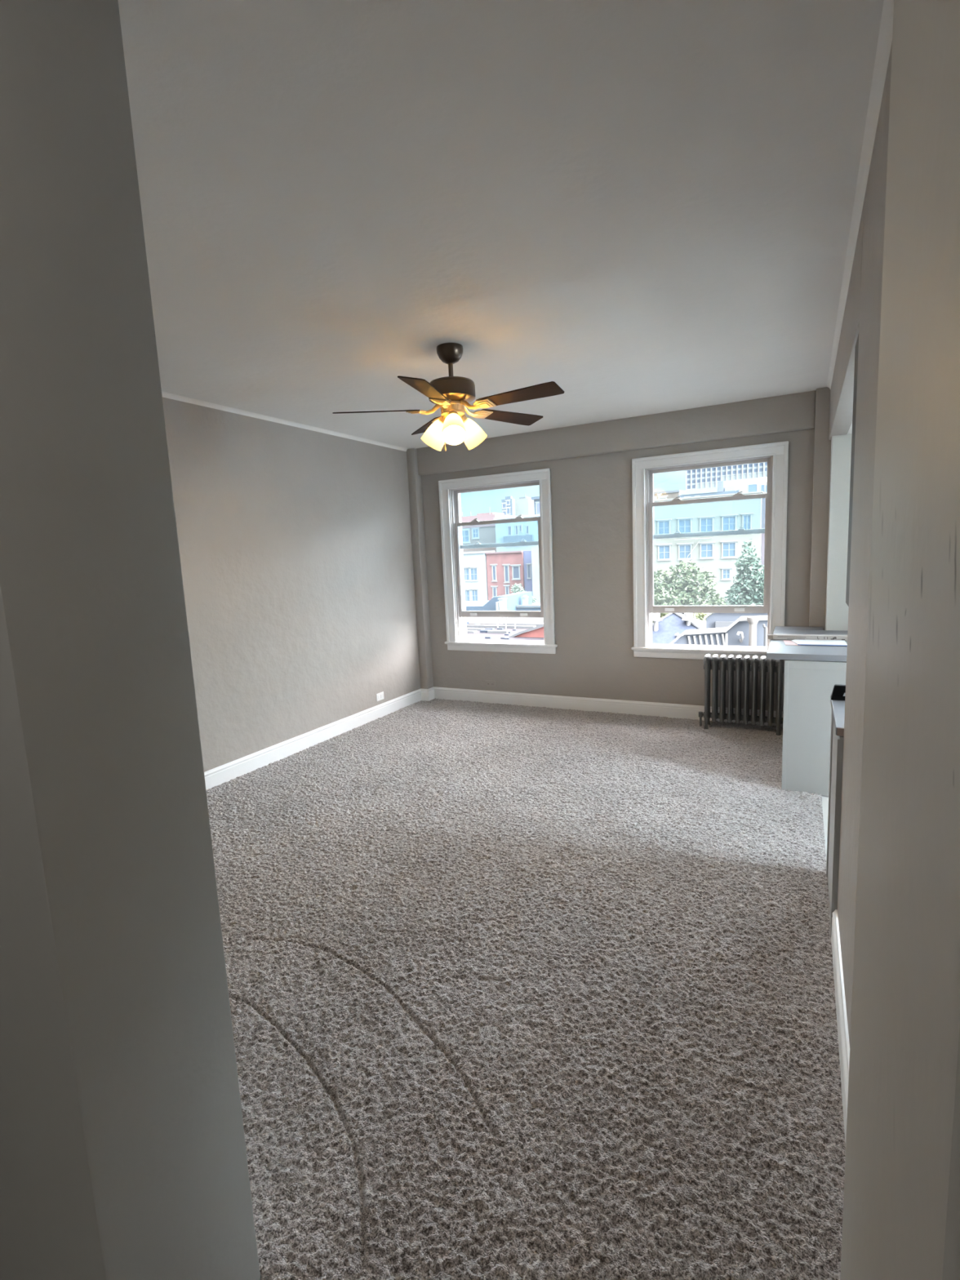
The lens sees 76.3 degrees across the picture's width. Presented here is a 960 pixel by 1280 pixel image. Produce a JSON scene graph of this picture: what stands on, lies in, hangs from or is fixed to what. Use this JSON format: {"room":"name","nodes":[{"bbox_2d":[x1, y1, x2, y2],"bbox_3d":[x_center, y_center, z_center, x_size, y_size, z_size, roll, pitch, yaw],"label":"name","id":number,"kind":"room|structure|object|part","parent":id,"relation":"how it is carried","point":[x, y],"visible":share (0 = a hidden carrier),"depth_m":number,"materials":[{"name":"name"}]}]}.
{"room":"empty living room","nodes":[
{"label":"empty living room","id":0,"kind":"room"},
{"bbox_2d":[0,0,260,1279],"bbox_3d":[-1.426,0.072,1.471,4.054,2.772,0.311,2,9,28],"label":"wall","id":1,"kind":"structure","parent":0,"point":[123,1151],"depth_m":1.04,"materials":[{"name":"paint"}]},
{"bbox_2d":[162,397,420,772],"bbox_3d":[-1.850,-0.357,4.787,0.200,2.752,5.219,2,9,28],"label":"wall","id":2,"kind":"structure","parent":0,"point":[295,543],"depth_m":5.04,"materials":[{"name":"beige paint"}]},
{"bbox_2d":[161,391,408,451],"bbox_3d":[-1.896,-1.677,4.386,0.028,0.029,4.849,2,9,28],"label":"trim","id":3,"kind":"structure","parent":2,"relation":"attached to","point":[167,395],"depth_m":4.84,"materials":[{"name":"paint"}]},
{"bbox_2d":[204,688,427,791],"bbox_3d":[-1.745,0.963,4.735,0.097,0.144,4.849,2,9,28],"label":"baseboard","id":4,"kind":"structure","parent":2,"relation":"attached to","point":[220,775],"depth_m":5.25,"materials":[{"name":"white paint"}]},
{"bbox_2d":[376,691,383,701],"bbox_3d":[-1.012,0.573,6.205,0.010,0.078,0.117,2,9,28],"label":"wall outlet","id":5,"kind":"object","parent":2,"relation":"attached to","point":[380,696],"visible":1,"depth_m":6.20,"materials":[{"name":"white plastic"}]},
{"bbox_2d":[118,0,884,448],"bbox_3d":[0.307,-1.558,1.979,6.572,0.200,7.790,2,9,28],"label":"ceiling","id":6,"kind":"structure","parent":0,"point":[633,207],"depth_m":1.99,"materials":[{"name":"paint"}]},
{"bbox_2d":[332,342,564,451],"bbox_3d":[-0.132,-1.352,3.422,1.264,0.565,1.292,2,9,28],"label":"ceiling fan","id":7,"kind":"object","parent":6,"relation":"hanging from","point":[453,394],"visible":1,"depth_m":3.37,"materials":[{"name":"brown metal"}]},
{"bbox_3d":[-0.577,-1.283,3.434,0.479,0.006,0.137,-3,20,-3],"label":"blade","id":8,"kind":"part","parent":7,"relation":"part of","materials":[{"name":"brown wood"}]},
{"bbox_3d":[-0.261,-1.244,3.050,0.137,0.006,0.479,12,11,13],"label":"blade","id":9,"kind":"part","parent":7,"relation":"part of","materials":[{"name":"brown wood"}]},
{"bbox_3d":[-0.309,-1.353,3.849,0.137,0.006,0.479,-19,13,-18],"label":"blade","id":10,"kind":"part","parent":7,"relation":"part of","materials":[{"name":"brown wood"}]},
{"bbox_3d":[-0.257,-1.181,3.533,0.170,0.175,0.136,2,9,28],"label":"lamp shade","id":11,"kind":"part","parent":7,"relation":"part of","materials":[{"name":"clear glass"}]},
{"bbox_3d":[-0.139,-1.160,3.345,0.146,0.175,0.164,2,9,28],"label":"lamp shade","id":12,"kind":"part","parent":7,"relation":"part of","materials":[{"name":"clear glass"}]},
{"bbox_3d":[-0.144,-1.190,3.370,0.060,0.085,0.074,2,9,28],"label":"bulb","id":13,"kind":"part","parent":7,"relation":"part of","materials":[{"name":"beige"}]},
{"bbox_3d":[-0.035,-1.191,3.537,0.147,0.175,0.164,2,9,28],"label":"lamp shade","id":14,"kind":"part","parent":7,"relation":"part of","materials":[{"name":"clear glass"}]},
{"bbox_3d":[0.174,-1.357,3.721,0.479,0.006,0.137,-9,-2,-39],"label":"blade","id":15,"kind":"part","parent":7,"relation":"part of","materials":[{"name":"brown wood"}]},
{"bbox_3d":[0.203,-1.290,3.227,0.479,0.006,0.137,3,-3,33],"label":"blade","id":16,"kind":"part","parent":7,"relation":"part of","materials":[{"name":"brown wood"}]},
{"bbox_2d":[260,795,830,1279],"bbox_3d":[0.440,1.357,2.383,6.572,0.188,7.790,2,9,28],"label":"floor","id":17,"kind":"structure","parent":0,"point":[824,798],"depth_m":3.53,"materials":[{"name":"carpet"}]},
{"bbox_2d":[206,697,845,1279],"bbox_3d":[-0.134,1.095,3.693,3.894,0.022,5.426,2,9,28],"label":"carpet","id":18,"kind":"object","parent":17,"relation":"on","point":[515,992],"visible":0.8,"depth_m":2.18,"materials":[{"name":"grey carpet"}]},
{"bbox_2d":[698,653,784,735],"bbox_3d":[2.220,0.459,5.223,0.668,0.646,0.172,2,9,28],"label":"radiator","id":19,"kind":"object","parent":18,"relation":"on","point":[739,664],"visible":1,"depth_m":5.16,"materials":[{"name":"black metal"}]},
{"bbox_2d":[781,659,846,795],"bbox_3d":[2.637,0.485,4.117,1.039,0.852,1.092,2,9,28],"label":"base cabinet","id":20,"kind":"object","parent":17,"relation":"on","point":[808,685],"visible":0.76,"depth_m":3.82,"materials":[{"name":"grey paint"}]},
{"bbox_2d":[766,626,847,662],"bbox_3d":[2.648,0.018,4.203,1.162,0.040,1.382,2,9,28],"label":"countertop","id":21,"kind":"structure","parent":20,"relation":"on","point":[777,649],"depth_m":3.92,"materials":[{"name":"grey laminate"}]},
{"bbox_2d":[783,640,800,645],"bbox_3d":[2.148,0.019,4.199,0.122,0.002,0.220,2,9,28],"label":"leaflet","id":22,"kind":"object","parent":21,"relation":"on","point":[786,642],"visible":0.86,"depth_m":4.19,"materials":[{"name":"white paper"}]},
{"bbox_2d":[767,633,847,640],"bbox_3d":[2.365,-0.018,4.277,0.634,0.034,0.061,2,9,28],"label":"carton","id":23,"kind":"object","parent":21,"relation":"on","point":[775,636],"visible":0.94,"depth_m":4.29,"materials":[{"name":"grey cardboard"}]},
{"bbox_2d":[791,639,847,645],"bbox_3d":[2.293,0.017,4.140,0.328,0.005,0.237,2,9,28],"label":"booklet","id":24,"kind":"object","parent":21,"relation":"on","point":[799,642],"visible":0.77,"depth_m":4.12,"materials":[{"name":"white paper"}]},
{"bbox_2d":[826,712,844,937],"bbox_3d":[1.792,0.752,2.501,0.618,0.842,0.575,2,9,28],"label":"base cabinet","id":25,"kind":"object","parent":17,"relation":"on","point":[836,741],"visible":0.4,"depth_m":2.43,"materials":[{"name":"grey paint"}]},
{"bbox_2d":[830,693,844,736],"bbox_3d":[1.786,0.315,2.440,0.654,0.032,0.596,2,9,28],"label":"countertop","id":26,"kind":"structure","parent":25,"relation":"on","point":[837,707],"depth_m":2.50,"materials":[{"name":"grey laminate"}]},
{"bbox_2d":[831,684,845,700],"bbox_3d":[1.657,0.234,2.710,0.176,0.066,0.049,2,9,28],"label":"box","id":27,"kind":"object","parent":26,"relation":"on","point":[838,693],"visible":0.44,"depth_m":2.72,"materials":[{"name":"black plastic"}]},
{"bbox_2d":[406,386,831,711],"bbox_3d":[1.258,-0.649,5.836,4.332,2.762,0.360,2,9,28],"label":"wall","id":28,"kind":"structure","parent":0,"point":[589,464],"depth_m":5.81,"materials":[{"name":"beige paint"}]},
{"bbox_2d":[485,680,495,688],"bbox_3d":[0.115,0.475,6.575,0.120,0.077,0.010,2,9,28],"label":"wall outlet","id":29,"kind":"object","parent":28,"relation":"attached to","point":[491,684],"visible":1,"depth_m":6.57,"materials":[{"name":"beige paint"}]},
{"bbox_2d":[438,468,557,653],"bbox_3d":[0.215,-0.792,6.434,1.298,1.822,0.300,2,9,28],"label":"window","id":30,"kind":"structure","parent":28,"relation":"in","point":[450,491],"depth_m":6.41,"materials":[{"name":"white paint"}]},
{"bbox_3d":[0.198,-1.285,6.376,1.016,0.623,0.038,2,9,28],"label":"sash","id":31,"kind":"part","parent":30,"relation":"part of","materials":[{"name":"grey paint"}]},
{"bbox_3d":[0.197,-0.742,6.403,1.016,1.012,0.038,2,9,28],"label":"sash","id":32,"kind":"part","parent":30,"relation":"part of","materials":[{"name":"grey paint"}]},
{"bbox_3d":[0.202,0.043,6.452,1.298,0.026,0.080,2,9,28],"label":"sill","id":33,"kind":"part","parent":30,"relation":"part of","materials":[{"name":"white paint"}]},
{"bbox_3d":[0.272,0.026,6.584,1.042,0.026,0.219,2,9,28],"label":"sill","id":34,"kind":"part","parent":30,"relation":"part of","materials":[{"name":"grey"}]},
{"bbox_2d":[426,686,783,726],"bbox_3d":[1.096,0.657,6.011,3.730,0.144,0.137,2,9,28],"label":"baseboard","id":35,"kind":"structure","parent":28,"relation":"attached to","point":[606,705],"depth_m":6.13,"materials":[{"name":"white paint"}]},
{"bbox_2d":[631,440,788,662],"bbox_3d":[2.037,-0.743,5.477,1.309,1.822,0.300,2,9,28],"label":"window","id":36,"kind":"structure","parent":28,"relation":"in","point":[775,454],"depth_m":5.40,"materials":[{"name":"white paint"}]},
{"bbox_3d":[2.023,0.093,5.494,1.309,0.026,0.080,2,9,28],"label":"sill","id":37,"kind":"part","parent":36,"relation":"part of","materials":[{"name":"white paint"}]},
{"bbox_3d":[2.093,0.075,5.627,1.053,0.026,0.219,2,9,28],"label":"sill","id":38,"kind":"part","parent":36,"relation":"part of","materials":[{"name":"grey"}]},
{"bbox_3d":[2.017,-0.745,5.438,1.027,1.012,0.038,2,9,28],"label":"sash","id":39,"kind":"part","parent":36,"relation":"part of","materials":[{"name":"grey paint"}]},
{"bbox_3d":[2.019,-1.235,5.419,1.027,0.623,0.038,2,9,28],"label":"sash","id":40,"kind":"part","parent":36,"relation":"part of","materials":[{"name":"grey paint"}]},
{"bbox_2d":[825,433,852,631],"bbox_3d":[3.695,-0.384,4.251,2.232,2.452,0.210,2,9,28],"label":"wall","id":41,"kind":"structure","parent":0,"point":[837,608],"depth_m":4.60,"materials":[{"name":"white paint"}]},
{"bbox_2d":[847,422,852,434],"bbox_3d":[2.989,-1.483,2.748,2.138,0.398,2.760,2,9,28],"label":"ceiling","id":42,"kind":"structure","parent":0,"point":[850,431],"depth_m":4.31,"materials":[{"name":"paint"}]},
{"bbox_2d":[828,42,892,1043],"bbox_3d":[1.669,-0.232,2.720,0.110,2.752,4.869,2,9,28],"label":"wall","id":43,"kind":"structure","parent":0,"point":[862,313],"depth_m":1.88,"materials":[{"name":"beige paint"}]},
{"bbox_2d":[831,909,849,1142],"bbox_3d":[0.982,1.269,1.625,0.017,0.144,1.849,2,9,28],"label":"baseboard","id":44,"kind":"structure","parent":43,"relation":"attached to","point":[840,1000],"depth_m":1.92,"materials":[{"name":"white paint"}]},
{"bbox_2d":[826,0,893,389],"bbox_3d":[1.547,-1.581,2.565,0.028,0.029,4.829,2,9,28],"label":"trim","id":45,"kind":"structure","parent":43,"relation":"attached to","point":[886,31],"depth_m":1.82,"materials":[{"name":"paint"}]},
{"bbox_2d":[840,0,959,1279],"bbox_3d":[0.728,0.153,0.251,0.938,2.752,0.471,2,9,28],"label":"wall","id":46,"kind":"structure","parent":0,"point":[901,1216],"depth_m":0.39,"materials":[{"name":"paint"}]},
{"bbox_3d":[2.376,-0.116,1.654,2.138,2.752,0.109,2,9,28],"label":"wall","id":47,"kind":"structure","parent":0,"visible":0},
{"bbox_2d":[845,334,858,606],"bbox_3d":[1.673,-0.608,2.148,0.626,0.970,0.238,2,9,28],"label":"upper cabinet","id":48,"kind":"object","parent":47,"relation":"attached to","point":[856,348],"visible":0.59,"depth_m":2.29,"materials":[{"name":"grey paint"}]},
{"label":"outside","id":49,"kind":"structure","parent":0,"visible":0},
{"bbox_2d":[762,623,767,646],"bbox_3d":[7.597,1.289,16.307,0.160,3.460,0.090,2,9,28],"label":"flue pipe","id":50,"kind":"object","parent":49,"point":[763,625],"visible":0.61,"depth_m":16.08,"materials":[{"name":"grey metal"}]},
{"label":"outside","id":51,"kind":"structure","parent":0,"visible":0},
{"bbox_3d":[76.525,-37.173,358.724,600.000,0.500,691.000,2,9,28],"label":"ground","id":52,"kind":"structure","parent":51,"visible":0},
{"bbox_2d":[462,551,494,600],"bbox_3d":[-2.157,-5.912,97.997,9.050,16.200,3.700,2,9,28],"label":"stucco house","id":53,"kind":"structure","parent":52,"relation":"on","point":[474,562],"depth_m":94.75,"materials":[{"name":"grey paint"}]},
{"bbox_3d":[-2.177,-10.277,95.519,1.090,1.760,0.050,2,9,28],"label":"pane","id":54,"kind":"part","parent":53,"relation":"part of","materials":[{"name":"blue"}]},
{"bbox_3d":[-2.077,-6.929,96.011,1.010,1.630,0.050,2,9,28],"label":"pane","id":55,"kind":"part","parent":53,"relation":"part of","materials":[{"name":"blue glass"}]},
{"bbox_3d":[-0.918,-10.208,94.863,1.070,1.750,0.050,2,9,28],"label":"pane","id":56,"kind":"part","parent":53,"relation":"part of","materials":[{"name":"blue"}]},
{"bbox_3d":[-0.772,-6.913,95.322,0.920,1.690,0.050,2,9,28],"label":"pane","id":57,"kind":"part","parent":53,"relation":"part of","materials":[{"name":"blue glass"}]},
{"bbox_3d":[-2.516,-13.779,96.907,9.050,0.300,3.700,2,9,28],"label":"cornice","id":58,"kind":"part","parent":53,"relation":"part of","materials":[{"name":"grey paint"}]},
{"bbox_2d":[461,506,512,551],"bbox_3d":[2.936,-26.240,194.208,15.300,29.600,20.500,2,9,28],"label":"apartment building","id":59,"kind":"structure","parent":52,"relation":"on","point":[482,534],"depth_m":183.57,"materials":[{"name":"beige paint"}]},
{"bbox_3d":[-4.646,-31.576,185.976,2.780,3.300,0.050,2,9,28],"label":"pane","id":60,"kind":"part","parent":59,"relation":"part of","materials":[{"name":"blue glass"}]},
{"bbox_3d":[-1.326,-32.128,184.126,1.770,2.400,0.050,2,9,28],"label":"pane","id":61,"kind":"part","parent":59,"relation":"part of","materials":[{"name":"blue glass"}]},
{"bbox_2d":[465,591,532,610],"bbox_3d":[0.294,2.866,46.617,6.300,12.690,5.000,2,9,28],"label":"gabled roof","id":62,"kind":"structure","parent":52,"relation":"on","point":[513,600],"depth_m":43.50,"materials":[{"name":"white"}]},
{"bbox_2d":[495,597,506,610],"bbox_3d":[1.714,3.423,42.239,0.630,12.660,0.600,2,9,28],"label":"chimney","id":63,"kind":"object","parent":52,"relation":"on","point":[501,605],"visible":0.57,"depth_m":41.23,"materials":[{"name":"grey"}]},
{"bbox_2d":[466,617,544,640],"bbox_3d":[-2.324,5.671,27.480,14.600,12.620,8.300,2,9,28],"label":"building roof","id":64,"kind":"structure","parent":52,"relation":"on","point":[477,628],"depth_m":27.25,"materials":[{"name":"grey"}]},
{"bbox_2d":[514,618,519,629],"bbox_3d":[1.624,-0.691,26.697,0.270,0.509,0.060,2,9,28],"label":"vent pipe","id":65,"kind":"object","parent":64,"relation":"on","point":[516,619],"visible":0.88,"depth_m":26.72,"materials":[{"name":"grey metal"}]},
{"bbox_2d":[484,550,528,600],"bbox_3d":[4.677,-5.664,94.758,6.030,15.980,3.700,2,9,28],"label":"brick building","id":66,"kind":"structure","parent":52,"relation":"on","point":[504,569],"depth_m":92.76,"materials":[{"name":"red brick"}]},
{"bbox_3d":[2.195,-10.244,93.550,0.400,2.080,0.050,2,9,28],"label":"pane","id":67,"kind":"part","parent":66,"relation":"part of","materials":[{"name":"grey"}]},
{"bbox_3d":[4.061,-10.036,92.596,0.480,2.260,0.050,2,9,28],"label":"pane","id":68,"kind":"part","parent":66,"relation":"part of","materials":[{"name":"grey"}]},
{"bbox_3d":[4.322,-13.452,93.680,6.030,0.240,3.700,2,9,28],"label":"cornice","id":69,"kind":"part","parent":66,"relation":"part of","materials":[{"name":"paint"}]},
{"bbox_3d":[5.447,-10.161,91.841,0.930,1.690,0.050,2,9,28],"label":"pane","id":70,"kind":"part","parent":66,"relation":"part of","materials":[{"name":"grey glass"}]},
{"bbox_2d":[501,496,515,515],"bbox_3d":[16.062,-54.735,334.331,6.370,46.400,3.720,2,9,28],"label":"tower","id":71,"kind":"structure","parent":52,"relation":"on","point":[508,505],"depth_m":330.30,"materials":[{"name":"grey"}]},
{"bbox_2d":[493,514,540,551],"bbox_3d":[17.055,-22.001,173.180,20.250,25.700,17.000,2,9,28],"label":"house","id":72,"kind":"structure","parent":52,"relation":"on","point":[510,532],"depth_m":166.90,"materials":[{"name":"blue paint"}]},
{"bbox_3d":[8.149,-30.050,168.010,0.850,2.170,0.050,2,9,28],"label":"pane","id":73,"kind":"part","parent":72,"relation":"part of","materials":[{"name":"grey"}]},
{"bbox_3d":[16.602,-34.505,171.672,20.250,0.500,16.500,2,9,28],"label":"cornice","id":74,"kind":"part","parent":72,"relation":"part of","materials":[{"name":"grey"}]},
{"bbox_2d":[510,582,537,602],"bbox_3d":[5.269,-1.202,77.019,4.544,11.972,2.758,2,9,28],"label":"street tree","id":75,"kind":"object","parent":52,"relation":"on","point":[516,585],"visible":0.12,"depth_m":76.13,"materials":[{"name":"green plant"}]},
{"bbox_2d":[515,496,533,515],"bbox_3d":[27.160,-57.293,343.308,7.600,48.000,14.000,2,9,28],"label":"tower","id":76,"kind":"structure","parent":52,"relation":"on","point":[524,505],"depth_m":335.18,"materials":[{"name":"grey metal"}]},
{"bbox_2d":[507,624,543,637],"bbox_3d":[2.336,5.537,25.160,3.800,13.100,0.800,2,9,28],"label":"brick gable","id":77,"kind":"object","parent":52,"relation":"on","point":[535,632],"visible":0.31,"depth_m":23.99,"materials":[{"name":"red brick"}]},
{"bbox_2d":[515,602,540,610],"bbox_3d":[5.144,3.163,45.753,5.300,11.900,4.100,2,9,28],"label":"flat roof","id":78,"kind":"structure","parent":52,"relation":"on","point":[535,606],"depth_m":43.59,"materials":[{"name":"grey metal"}]},
{"bbox_2d":[521,595,528,604],"bbox_3d":[3.275,-2.831,44.339,0.380,0.840,0.500,2,9,28],"label":"chimney","id":79,"kind":"object","parent":78,"relation":"on","point":[525,597],"visible":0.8,"depth_m":44.18,"materials":[{"name":"grey"}]},
{"bbox_2d":[523,550,533,596],"bbox_3d":[8.698,-5.593,93.028,2.600,15.950,3.620,2,9,28],"label":"building","id":80,"kind":"structure","parent":52,"relation":"on","point":[526,554],"depth_m":91.25,"materials":[{"name":"paint"}]},
{"bbox_3d":[7.338,-10.250,91.167,0.400,1.900,0.050,2,9,28],"label":"pane","id":81,"kind":"part","parent":80,"relation":"part of","materials":[{"name":"grey"}]},
{"bbox_2d":[530,496,540,514],"bbox_3d":[31.064,-45.068,281.486,8.200,40.400,16.000,2,9,28],"label":"building","id":82,"kind":"structure","parent":52,"relation":"on","point":[536,499],"depth_m":273.83,"materials":[{"name":"grey"}]},
{"bbox_3d":[26.265,-58.741,273.796,1.800,5.000,0.050,2,9,28],"label":"pane","id":83,"kind":"part","parent":82,"relation":"part of","materials":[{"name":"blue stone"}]},
{"bbox_2d":[531,546,540,602],"bbox_3d":[12.618,-5.534,89.599,6.270,16.420,10.000,2,9,28],"label":"house","id":84,"kind":"structure","parent":52,"relation":"on","point":[535,550],"depth_m":85.81,"materials":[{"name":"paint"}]},
{"bbox_2d":[653,489,680,499],"bbox_3d":[55.084,-28.372,185.492,12.900,31.500,14.400,2,9,28],"label":"building","id":85,"kind":"structure","parent":52,"relation":"on","point":[666,494],"depth_m":176.07,"materials":[{"name":"brick"}]},
{"bbox_3d":[54.386,-43.660,183.375,12.900,0.600,14.400,2,9,28],"label":"cornice","id":86,"kind":"part","parent":85,"relation":"part of","materials":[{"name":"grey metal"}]},
{"bbox_2d":[652,613,706,644],"bbox_3d":[9.759,4.786,30.110,8.776,12.561,7.647,2,9,28],"label":"hipped roof","id":87,"kind":"structure","parent":52,"relation":"on","point":[671,624],"depth_m":28.43,"materials":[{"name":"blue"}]},
{"bbox_2d":[652,613,662,631],"bbox_3d":[8.246,-0.796,28.659,0.600,0.938,0.600,2,9,28],"label":"roof vent","id":88,"kind":"object","parent":87,"relation":"on","point":[655,616],"visible":0.84,"depth_m":28.50,"materials":[{"name":"grey"}]},
{"bbox_3d":[8.252,-0.657,28.678,0.200,0.658,0.200,2,9,28],"label":"stem","id":89,"kind":"part","parent":88,"relation":"part of","materials":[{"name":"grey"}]},
{"bbox_2d":[652,613,660,618],"bbox_3d":[8.230,-1.141,28.611,0.400,0.240,0.400,2,9,28],"label":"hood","id":90,"kind":"object","parent":88,"relation":"attached to","point":[655,615],"depth_m":28.46,"materials":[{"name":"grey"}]},
{"bbox_2d":[681,613,695,626],"bbox_3d":[9.621,-0.921,28.195,0.600,0.688,0.600,2,9,28],"label":"roof vent","id":91,"kind":"object","parent":87,"relation":"on","point":[688,617],"visible":0.91,"depth_m":28.02,"materials":[{"name":"grey"}]},
{"bbox_3d":[9.628,-0.782,28.214,0.200,0.408,0.200,2,9,28],"label":"stem","id":92,"kind":"part","parent":91,"relation":"part of","materials":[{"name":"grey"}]},
{"bbox_2d":[684,613,693,617],"bbox_3d":[9.611,-1.143,28.164,0.400,0.240,0.400,2,9,28],"label":"hood","id":93,"kind":"object","parent":91,"relation":"attached to","point":[686,615],"depth_m":28.00,"materials":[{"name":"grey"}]},
{"bbox_2d":[652,560,728,622],"bbox_3d":[18.204,0.076,54.419,6.592,14.468,6.391,-5,8,-17],"label":"street tree","id":94,"kind":"object","parent":52,"relation":"on","point":[687,593],"visible":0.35,"depth_m":52.75,"materials":[{"name":"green plant"}]},
{"bbox_2d":[693,613,712,622],"bbox_3d":[17.415,2.920,47.234,3.608,10.883,2.770,2,9,28],"label":"street tree","id":95,"kind":"object","parent":52,"relation":"on","point":[700,616],"visible":0.1,"depth_m":46.02,"materials":[{"name":"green plant"}]},
{"bbox_2d":[653,491,764,605],"bbox_3d":[27.795,-7.514,80.908,17.880,21.350,14.570,2,9,28],"label":"building","id":96,"kind":"structure","parent":52,"relation":"on","point":[719,553],"depth_m":72.79,"materials":[{"name":"paint"}]},
{"bbox_3d":[22.733,-10.801,75.373,1.230,1.530,0.050,2,9,28],"label":"pane","id":97,"kind":"part","parent":96,"relation":"part of","materials":[{"name":"blue glass"}]},
{"bbox_3d":[22.563,-13.746,74.984,1.250,1.560,0.050,2,9,28],"label":"pane","id":98,"kind":"part","parent":96,"relation":"part of","materials":[{"name":"blue glass"}]},
{"bbox_3d":[24.906,-10.727,74.234,1.280,1.520,0.050,2,9,28],"label":"pane","id":99,"kind":"part","parent":96,"relation":"part of","materials":[{"name":"blue glass"}]},
{"bbox_3d":[24.739,-13.701,73.838,1.330,1.590,0.050,2,9,28],"label":"pane","id":100,"kind":"part","parent":96,"relation":"part of","materials":[{"name":"blue glass"}]},
{"bbox_3d":[25.487,-12.068,73.141,4.300,0.121,0.140,2,9,28],"label":"ladder rail","id":101,"kind":"part","parent":96,"relation":"part of","materials":[{"name":"grey"}]},
{"bbox_3d":[26.943,-13.642,72.680,1.290,1.550,0.050,2,9,28],"label":"pane","id":102,"kind":"part","parent":96,"relation":"part of","materials":[{"name":"blue glass"}]},
{"bbox_3d":[27.113,-10.677,73.072,1.250,1.500,0.050,2,9,28],"label":"pane","id":103,"kind":"part","parent":96,"relation":"part of","materials":[{"name":"blue glass"}]},
{"bbox_3d":[27.414,-18.033,79.639,17.880,0.150,14.150,2,9,28],"label":"cornice","id":104,"kind":"part","parent":96,"relation":"part of","materials":[{"name":"beige paint"}]},
{"bbox_3d":[29.188,-7.819,72.437,0.710,1.010,0.050,2,9,28],"label":"pane","id":105,"kind":"part","parent":96,"relation":"part of","materials":[{"name":"blue glass"}]},
{"bbox_3d":[29.308,-10.617,71.918,1.330,1.540,0.050,2,9,28],"label":"pane","id":106,"kind":"part","parent":96,"relation":"part of","materials":[{"name":"blue glass"}]},
{"bbox_3d":[29.151,-13.592,71.518,1.320,1.570,0.050,2,9,28],"label":"pane","id":107,"kind":"part","parent":96,"relation":"part of","materials":[{"name":"blue glass"}]},
{"bbox_3d":[30.849,-13.565,70.623,0.720,1.590,0.050,2,9,28],"label":"pane","id":108,"kind":"part","parent":96,"relation":"part of","materials":[{"name":"blue glass"}]},
{"bbox_2d":[678,480,742,497],"bbox_3d":[66.309,-27.908,175.160,15.700,32.400,16.200,2,9,28],"label":"rooftop building","id":109,"kind":"structure","parent":52,"relation":"on","point":[721,489],"depth_m":165.92,"materials":[{"name":"grey"}]},
{"bbox_2d":[669,615,767,646],"bbox_3d":[7.628,6.042,17.807,3.970,13.640,0.700,2,9,28],"label":"roof parapet","id":110,"kind":"object","parent":52,"relation":"on","point":[726,636],"visible":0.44,"depth_m":16.94,"materials":[{"name":"grey"}]},
{"bbox_2d":[736,631,744,642],"bbox_3d":[7.097,-0.090,16.637,0.194,0.320,0.345,2,9,28],"label":"vent","id":111,"kind":"object","parent":110,"relation":"attached to","point":[738,633],"visible":1,"depth_m":16.49,"materials":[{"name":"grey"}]},
{"bbox_2d":[746,616,759,646],"bbox_3d":[7.356,1.183,16.532,0.320,3.630,0.320,2,9,28],"label":"flue pipe","id":112,"kind":"object","parent":110,"relation":"attached to","point":[753,621],"visible":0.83,"depth_m":16.27,"materials":[{"name":"white"}]},
{"bbox_2d":[685,462,767,489],"bbox_3d":[136.255,-64.861,328.455,46.460,57.200,20.700,2,9,28],"label":"tower","id":113,"kind":"structure","parent":52,"relation":"on","point":[708,477],"depth_m":319.36,"materials":[{"name":"concrete"}]},
{"bbox_2d":[703,613,767,628],"bbox_3d":[10.011,5.529,22.035,3.710,13.280,0.550,2,9,28],"label":"roof parapet","id":114,"kind":"object","parent":52,"relation":"on","point":[715,620],"visible":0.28,"depth_m":21.57,"materials":[{"name":"grey"}]},
{"bbox_3d":[8.884,-0.252,21.462,1.150,0.780,0.150,2,9,28],"label":"roof panel","id":115,"kind":"part","parent":114,"relation":"part of","materials":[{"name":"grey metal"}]},
{"bbox_2d":[724,538,764,605],"bbox_3d":[22.579,-0.130,49.780,5.102,15.751,4.237,2,9,28],"label":"street tree","id":116,"kind":"object","parent":52,"relation":"on","point":[751,587],"visible":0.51,"depth_m":48.81,"materials":[{"name":"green plant"}]},
{"bbox_2d":[724,476,767,493],"bbox_3d":[106.752,-41.222,233.896,24.590,39.000,20.180,2,9,28],"label":"building","id":117,"kind":"structure","parent":52,"relation":"on","point":[757,484],"depth_m":224.15,"materials":[{"name":"concrete"}]},
{"bbox_3d":[99.852,-55.163,223.948,2.880,3.540,0.050,2,9,28],"label":"pane","id":118,"kind":"part","parent":117,"relation":"part of","materials":[{"name":"blue glass"}]},
{"bbox_3d":[102.859,-55.032,222.376,1.070,2.640,0.050,2,9,28],"label":"pane","id":119,"kind":"part","parent":117,"relation":"part of","materials":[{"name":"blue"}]},
{"bbox_2d":[760,497,765,574],"bbox_3d":[38.572,-7.219,76.143,5.900,21.100,12.000,2,9,28],"label":"building","id":120,"kind":"structure","parent":52,"relation":"on","point":[763,499],"depth_m":71.33,"materials":[{"name":"grey paint"}]}
]}

